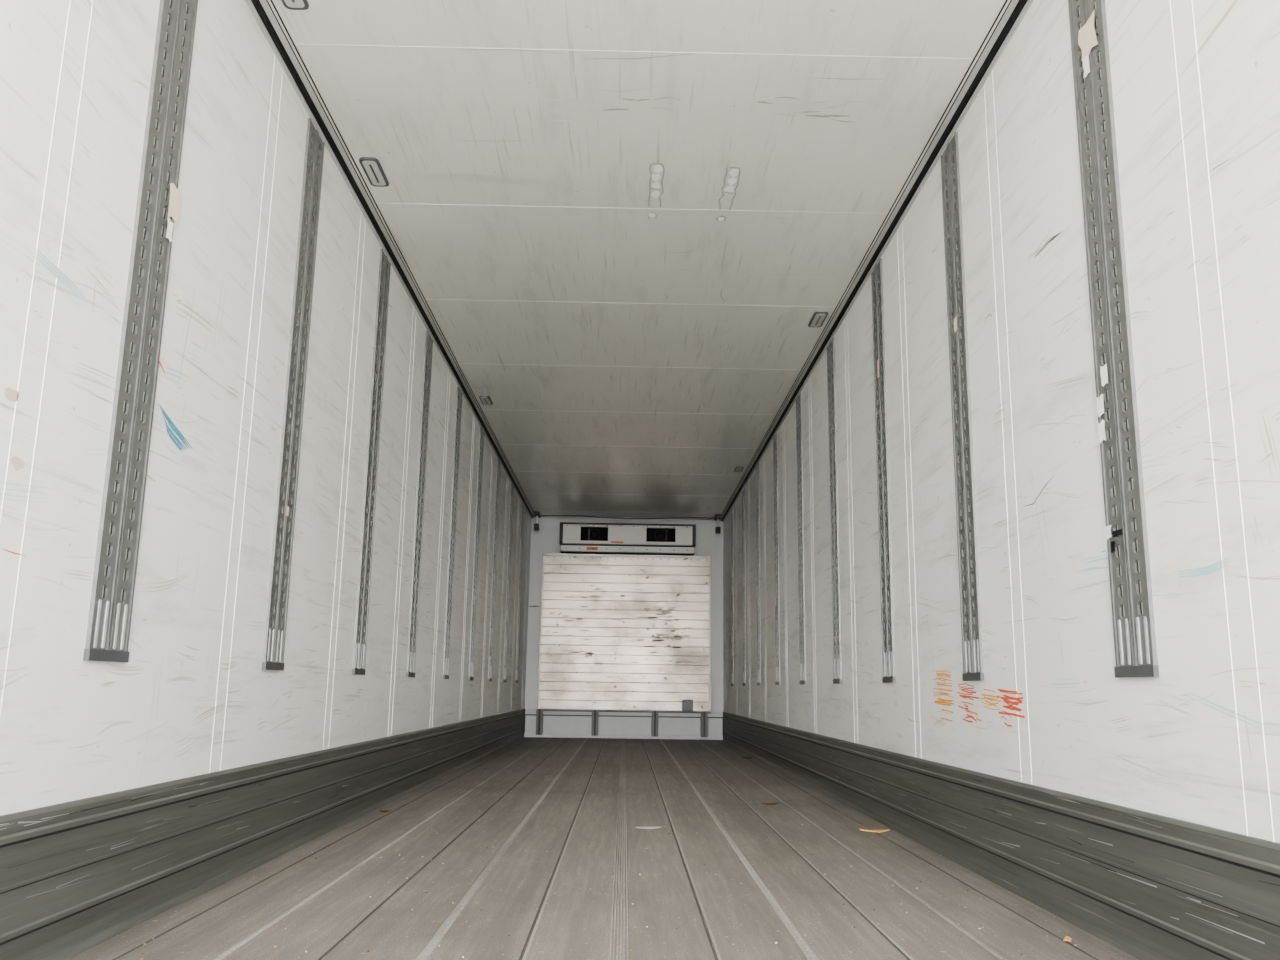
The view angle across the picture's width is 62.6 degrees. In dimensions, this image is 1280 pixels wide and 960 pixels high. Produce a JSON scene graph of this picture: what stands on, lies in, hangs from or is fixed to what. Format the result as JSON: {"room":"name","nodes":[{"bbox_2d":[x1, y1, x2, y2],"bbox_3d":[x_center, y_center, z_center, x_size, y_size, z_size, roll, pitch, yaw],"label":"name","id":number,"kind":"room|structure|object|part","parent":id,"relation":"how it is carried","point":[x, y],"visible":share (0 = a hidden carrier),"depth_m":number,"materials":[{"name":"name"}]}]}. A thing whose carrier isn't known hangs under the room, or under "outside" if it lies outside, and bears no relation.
{"room":"truck trailer interior","nodes":[
{"label":"truck trailer interior","id":0,"kind":"room"},
{"bbox_2d":[0,0,531,815],"bbox_3d":[-1.352,0.467,6.512,0.080,2.864,13.695,1,-11,-1],"label":"wall","id":1,"kind":"structure","parent":0,"point":[188,508],"depth_m":3.09,"materials":[{"name":"white plastic"}]},
{"bbox_2d":[83,0,197,661],"bbox_3d":[-1.246,-0.576,2.686,0.013,2.048,0.196,1,-11,-1],"label":"track","id":2,"kind":"object","parent":1,"relation":"attached to","point":[117,550],"visible":1,"depth_m":2.63,"materials":[{"name":"grey metal"}]},
{"bbox_2d":[0,718,492,897],"bbox_3d":[-1.309,1.528,5.844,0.001,0.211,9.094,1,-11,-1],"label":"scratches","id":3,"kind":"object","parent":1,"relation":"attached to","point":[492,718],"visible":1,"depth_m":2.62,"materials":[{"name":"grey metal"}]},
{"bbox_2d":[0,6,512,785],"bbox_3d":[-1.307,0.385,6.241,0.001,2.256,10.198,1,-11,-1],"label":"scuff marks","id":4,"kind":"object","parent":1,"relation":"attached to","point":[10,394],"visible":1,"depth_m":2.77,"materials":[{"name":"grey paint"}]},
{"bbox_2d":[0,709,525,959],"bbox_3d":[-1.313,1.663,6.276,0.034,0.328,13.694,1,-11,-1],"label":"baseboard","id":5,"kind":"structure","parent":1,"relation":"attached to","point":[63,923],"depth_m":2.90,"materials":[{"name":"metal"}]},
{"bbox_2d":[0,0,528,772],"bbox_3d":[-1.316,0.419,6.936,0.001,2.376,12.088,1,-11,-1],"label":"panel seams","id":6,"kind":"object","parent":1,"relation":"attached to","point":[70,0],"visible":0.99,"depth_m":3.32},
{"bbox_2d":[262,118,324,670],"bbox_3d":[-1.263,-0.343,3.862,0.013,2.048,0.196,1,-11,-1],"label":"track","id":7,"kind":"object","parent":1,"relation":"attached to","point":[283,533],"visible":1,"depth_m":3.84,"materials":[{"name":"grey metal"}]},
{"bbox_2d":[352,248,390,674],"bbox_3d":[-1.280,-0.109,5.040,0.013,2.048,0.196,1,-11,-1],"label":"track","id":8,"kind":"object","parent":1,"relation":"attached to","point":[362,608],"visible":1,"depth_m":5.02,"materials":[{"name":"grey metal"}]},
{"bbox_2d":[245,0,533,518],"bbox_3d":[-1.267,-0.841,6.772,0.052,0.034,13.694,1,-11,-1],"label":"trim","id":9,"kind":"structure","parent":1,"relation":"attached to","point":[262,11],"depth_m":4.57,"materials":[{"name":"grey metal"}]},
{"bbox_2d":[406,330,432,676],"bbox_3d":[-1.297,0.124,6.217,0.013,2.048,0.196,1,-11,-1],"label":"track","id":10,"kind":"object","parent":1,"relation":"attached to","point":[415,584],"visible":1,"depth_m":6.20,"materials":[{"name":"grey metal"}]},
{"bbox_2d":[442,387,462,678],"bbox_3d":[-1.314,0.357,7.394,0.013,2.048,0.196,1,-11,-1],"label":"track","id":11,"kind":"object","parent":1,"relation":"attached to","point":[448,616],"visible":1,"depth_m":7.37,"materials":[{"name":"grey metal"}]},
{"bbox_2d":[468,428,483,679],"bbox_3d":[-1.331,0.590,8.571,0.013,2.048,0.196,1,-11,-1],"label":"track","id":12,"kind":"object","parent":1,"relation":"attached to","point":[481,436],"visible":1,"depth_m":8.55,"materials":[{"name":"grey metal"}]},
{"bbox_2d":[488,459,500,680],"bbox_3d":[-1.348,0.823,9.748,0.013,2.048,0.196,1,-11,-1],"label":"track","id":13,"kind":"object","parent":1,"relation":"attached to","point":[498,461],"visible":1,"depth_m":9.73,"materials":[{"name":"grey metal"}]},
{"bbox_2d":[503,483,513,681],"bbox_3d":[-1.365,1.056,10.925,0.013,2.048,0.196,1,-11,-1],"label":"track","id":14,"kind":"object","parent":1,"relation":"attached to","point":[512,486],"visible":1,"depth_m":10.90,"materials":[{"name":"grey metal"}]},
{"bbox_2d":[515,503,523,682],"bbox_3d":[-1.382,1.289,12.102,0.013,2.048,0.196,1,-11,-1],"label":"track","id":15,"kind":"object","parent":1,"relation":"attached to","point":[522,510],"visible":1,"depth_m":12.07,"materials":[{"name":"grey metal"}]},
{"bbox_2d":[67,737,1139,959],"bbox_3d":[-0.103,1.867,6.253,2.460,0.053,13.695,1,-11,-1],"label":"floor","id":16,"kind":"structure","parent":0,"point":[800,902],"depth_m":3.26,"materials":[{"name":"grey wood"}]},
{"bbox_2d":[524,553,722,739],"bbox_3d":[-0.184,2.047,13.005,2.405,2.225,0.373,1,-11,-1],"label":"bulkhead","id":17,"kind":"object","parent":16,"relation":"on","point":[625,640],"visible":1,"depth_m":12.86,"materials":[{"name":"white wood"}]},
{"bbox_3d":[-0.194,2.959,12.736,2.400,0.330,0.140,1,-11,-1],"label":"air return panel","id":18,"kind":"part","parent":17,"relation":"part of","materials":[{"name":"white metal"}]},
{"bbox_2d":[636,827,659,828],"bbox_3d":[0.037,1.510,4.574,0.114,0.004,0.074,-1,-11,8],"label":"paper scrap","id":19,"kind":"object","parent":16,"relation":"on","point":[636,827],"visible":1,"depth_m":4.56,"materials":[{"name":"beige paper"}]},
{"bbox_2d":[860,829,888,831],"bbox_3d":[1.017,1.517,4.554,0.130,0.012,0.039,2,-11,-6],"label":"wood splinter","id":20,"kind":"object","parent":16,"relation":"on","point":[872,830],"visible":1,"depth_m":4.55,"materials":[{"name":"beige wood"}]},
{"bbox_2d":[1063,936,1071,941],"bbox_3d":[1.049,1.129,2.584,0.020,0.008,0.046,-6,-13,31],"label":"wood splinter","id":21,"kind":"object","parent":16,"relation":"on","point":[1069,939],"visible":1,"depth_m":2.59,"materials":[{"name":"beige wood"}]},
{"bbox_2d":[525,517,722,711],"bbox_3d":[-0.181,1.829,13.292,2.620,2.864,0.100,1,-11,-1],"label":"wall","id":22,"kind":"structure","parent":0,"point":[545,540],"depth_m":13.35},
{"bbox_2d":[559,522,695,555],"bbox_3d":[-0.157,0.753,13.235,1.690,0.363,0.426,1,-11,-1],"label":"refrigeration evaporator","id":23,"kind":"object","parent":22,"relation":"attached to","point":[574,537],"visible":1,"depth_m":13.07,"materials":[{"name":"white metal"}]},
{"bbox_2d":[540,515,714,518],"bbox_3d":[-0.156,0.468,13.159,2.240,0.044,0.016,1,-11,-1],"label":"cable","id":24,"kind":"object","parent":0,"point":[540,515],"depth_m":13.15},
{"bbox_2d":[268,0,1010,519],"bbox_3d":[-0.062,-0.876,6.797,2.460,0.080,13.695,1,-11,-1],"label":"ceiling","id":25,"kind":"structure","parent":0,"point":[411,110],"depth_m":4.58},
{"bbox_2d":[281,0,308,9],"bbox_3d":[-1.102,-1.543,3.277,0.080,0.011,0.244,1,-11,-1],"label":"ceiling lamp","id":26,"kind":"object","parent":25,"relation":"attached to","point":[289,4],"depth_m":3.37,"materials":[{"name":"white plastic"}]},
{"bbox_2d":[359,157,388,186],"bbox_3d":[-1.129,-1.306,4.473,0.080,0.011,0.244,1,-11,-1],"label":"ceiling lamp","id":27,"kind":"object","parent":25,"relation":"attached to","point":[371,166],"depth_m":4.46,"materials":[{"name":"white plastic"}]},
{"bbox_2d":[270,0,533,510],"bbox_3d":[-1.228,-0.856,6.776,0.005,0.002,13.694,1,-11,-1],"label":"gap line","id":28,"kind":"object","parent":25,"relation":"attached to","point":[270,0],"visible":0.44,"depth_m":4.61,"materials":[{"name":"black rubber"}]},
{"bbox_2d":[479,396,492,404],"bbox_3d":[-1.174,-0.604,8.019,0.080,0.011,0.244,1,-11,-1],"label":"ceiling lamp","id":29,"kind":"object","parent":25,"relation":"attached to","point":[486,400],"depth_m":8.00,"materials":[{"name":"white plastic"}]},
{"bbox_2d":[533,511,540,530],"bbox_3d":[-1.287,0.520,13.132,0.080,0.229,0.200,1,-11,-1],"label":"bracket","id":30,"kind":"object","parent":25,"relation":"attached to","point":[536,514],"visible":1,"depth_m":13.06,"materials":[{"name":"metal"}]},
{"bbox_2d":[296,44,966,513],"bbox_3d":[-0.085,-0.535,8.313,2.320,0.001,9.604,1,-11,-1],"label":"ceiling seams","id":31,"kind":"structure","parent":25,"relation":"attached to","point":[296,44],"depth_m":4.77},
{"bbox_2d":[422,0,918,483],"bbox_3d":[-0.008,-0.749,7.224,2.047,0.001,8.485,1,-11,-1],"label":"scratches","id":32,"kind":"object","parent":25,"relation":"attached to","point":[658,168],"depth_m":3.98,"materials":[{"name":"white"}]},
{"bbox_2d":[714,514,721,533],"bbox_3d":[0.973,0.559,13.157,0.080,0.229,0.200,1,-11,-1],"label":"bracket","id":33,"kind":"object","parent":25,"relation":"attached to","point":[718,517],"visible":1,"depth_m":13.08,"materials":[{"name":"black metal"}]},
{"bbox_2d":[734,466,743,471],"bbox_3d":[0.975,-0.103,10.383,0.080,0.011,0.244,1,-11,-1],"label":"ceiling lamp","id":34,"kind":"object","parent":25,"relation":"attached to","point":[739,468],"depth_m":10.35,"materials":[{"name":"grey plastic"}]},
{"bbox_2d":[808,312,827,326],"bbox_3d":[1.043,-0.938,6.166,0.080,0.011,0.244,1,-11,-1],"label":"ceiling lamp","id":35,"kind":"object","parent":25,"relation":"attached to","point":[818,318],"depth_m":6.15,"materials":[{"name":"white plastic"}]},
{"bbox_2d":[721,0,1007,514],"bbox_3d":[1.103,-0.816,6.801,0.005,0.002,13.694,1,-11,-1],"label":"gap line","id":36,"kind":"object","parent":25,"relation":"attached to","point":[1006,0],"visible":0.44,"depth_m":4.52,"materials":[{"name":"black rubber"}]},
{"bbox_2d":[723,0,1279,842],"bbox_3d":[1.187,0.511,6.540,0.080,2.864,13.695,1,-11,-1],"label":"wall","id":37,"kind":"structure","parent":0,"point":[1239,70],"depth_m":3.00,"materials":[{"name":"white plastic"}]},
{"bbox_2d":[166,9,1121,552],"bbox_3d":[-0.039,-0.328,3.855,2.436,1.442,2.484,1,-11,-1],"label":"tape remnants","id":38,"kind":"object","parent":37,"relation":"attached to","point":[1087,39],"visible":1,"depth_m":2.79,"materials":[{"name":"white paper"}]},
{"bbox_2d":[731,507,733,685],"bbox_3d":[1.064,1.331,12.129,0.013,2.048,0.196,1,-11,-1],"label":"track","id":39,"kind":"object","parent":37,"relation":"attached to","point":[732,509],"visible":1,"depth_m":12.11,"materials":[{"name":"grey metal"}]},
{"bbox_2d":[742,487,745,685],"bbox_3d":[1.081,1.098,10.952,0.013,2.048,0.196,1,-11,-1],"label":"track","id":40,"kind":"object","parent":37,"relation":"attached to","point":[743,490],"visible":1,"depth_m":10.92,"materials":[{"name":"grey metal"}]},
{"bbox_2d":[756,463,760,684],"bbox_3d":[1.099,0.865,9.775,0.013,2.048,0.196,1,-11,-1],"label":"track","id":41,"kind":"object","parent":37,"relation":"attached to","point":[757,467],"visible":1,"depth_m":9.76,"materials":[{"name":"grey metal"}]},
{"bbox_2d":[773,433,779,684],"bbox_3d":[1.116,0.632,8.598,0.013,2.048,0.196,1,-11,-1],"label":"track","id":42,"kind":"object","parent":37,"relation":"attached to","point":[775,439],"visible":1,"depth_m":8.57,"materials":[{"name":"grey metal"}]},
{"bbox_2d":[796,393,805,684],"bbox_3d":[1.133,0.399,7.421,0.013,2.048,0.196,1,-11,-1],"label":"track","id":43,"kind":"object","parent":37,"relation":"attached to","point":[802,646],"visible":1,"depth_m":7.40,"materials":[{"name":"grey metal"}]},
{"bbox_2d":[827,338,841,683],"bbox_3d":[1.150,0.166,6.244,0.013,2.048,0.196,1,-11,-1],"label":"track","id":44,"kind":"object","parent":37,"relation":"attached to","point":[835,574],"visible":1,"depth_m":6.22,"materials":[{"name":"grey metal"}]},
{"bbox_2d":[721,0,1033,521],"bbox_3d":[1.141,-0.800,6.799,0.052,0.034,13.694,1,-11,-1],"label":"trim","id":45,"kind":"structure","parent":37,"relation":"attached to","point":[1016,10],"depth_m":4.51,"materials":[{"name":"grey metal"}]},
{"bbox_2d":[871,258,895,682],"bbox_3d":[1.167,-0.067,5.067,0.013,2.048,0.196,1,-11,-1],"label":"track","id":46,"kind":"object","parent":37,"relation":"attached to","point":[887,621],"visible":1,"depth_m":5.05,"materials":[{"name":"grey metal"}]},
{"bbox_2d":[940,132,983,680],"bbox_3d":[1.184,-0.300,3.890,0.013,2.048,0.196,1,-11,-1],"label":"track","id":47,"kind":"object","parent":37,"relation":"attached to","point":[970,607],"visible":1,"depth_m":3.87,"materials":[{"name":"grey metal"}]},
{"bbox_2d":[933,671,1024,726],"bbox_3d":[1.173,0.762,3.711,0.001,0.191,0.970,1,-11,-1],"label":"scribble","id":48,"kind":"object","parent":37,"relation":"attached to","point":[1006,698],"visible":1,"depth_m":3.67,"materials":[{"name":"orange paint"}]},
{"bbox_2d":[723,712,1279,959],"bbox_3d":[1.112,1.704,6.302,0.034,0.328,13.694,1,-11,-1],"label":"baseboard","id":49,"kind":"structure","parent":37,"relation":"attached to","point":[1091,897],"depth_m":2.83,"materials":[{"name":"metal"}]},
{"bbox_2d":[755,723,1279,943],"bbox_3d":[1.124,1.545,5.754,0.001,0.215,8.854,1,-11,-1],"label":"scratches","id":50,"kind":"object","parent":49,"relation":"attached to","point":[763,723],"visible":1,"depth_m":2.61,"materials":[{"name":"grey metal"}]},
{"bbox_2d":[736,0,1273,841],"bbox_3d":[1.143,0.462,6.963,0.001,2.376,12.088,1,-11,-1],"label":"panel seams","id":51,"kind":"object","parent":37,"relation":"attached to","point":[1169,0],"visible":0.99,"depth_m":3.21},
{"bbox_2d":[746,0,1279,790],"bbox_3d":[1.151,0.407,6.265,0.001,2.186,10.154,1,-11,-1],"label":"scuff marks","id":52,"kind":"object","parent":37,"relation":"attached to","point":[1207,571],"visible":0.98,"depth_m":2.44,"materials":[{"name":"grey paint"}]},
{"bbox_2d":[1068,0,1158,677],"bbox_3d":[1.201,-0.533,2.713,0.013,2.048,0.196,1,-11,-1],"label":"track","id":53,"kind":"object","parent":37,"relation":"attached to","point":[1121,461],"visible":1,"depth_m":2.66,"materials":[{"name":"grey metal"}]}
]}

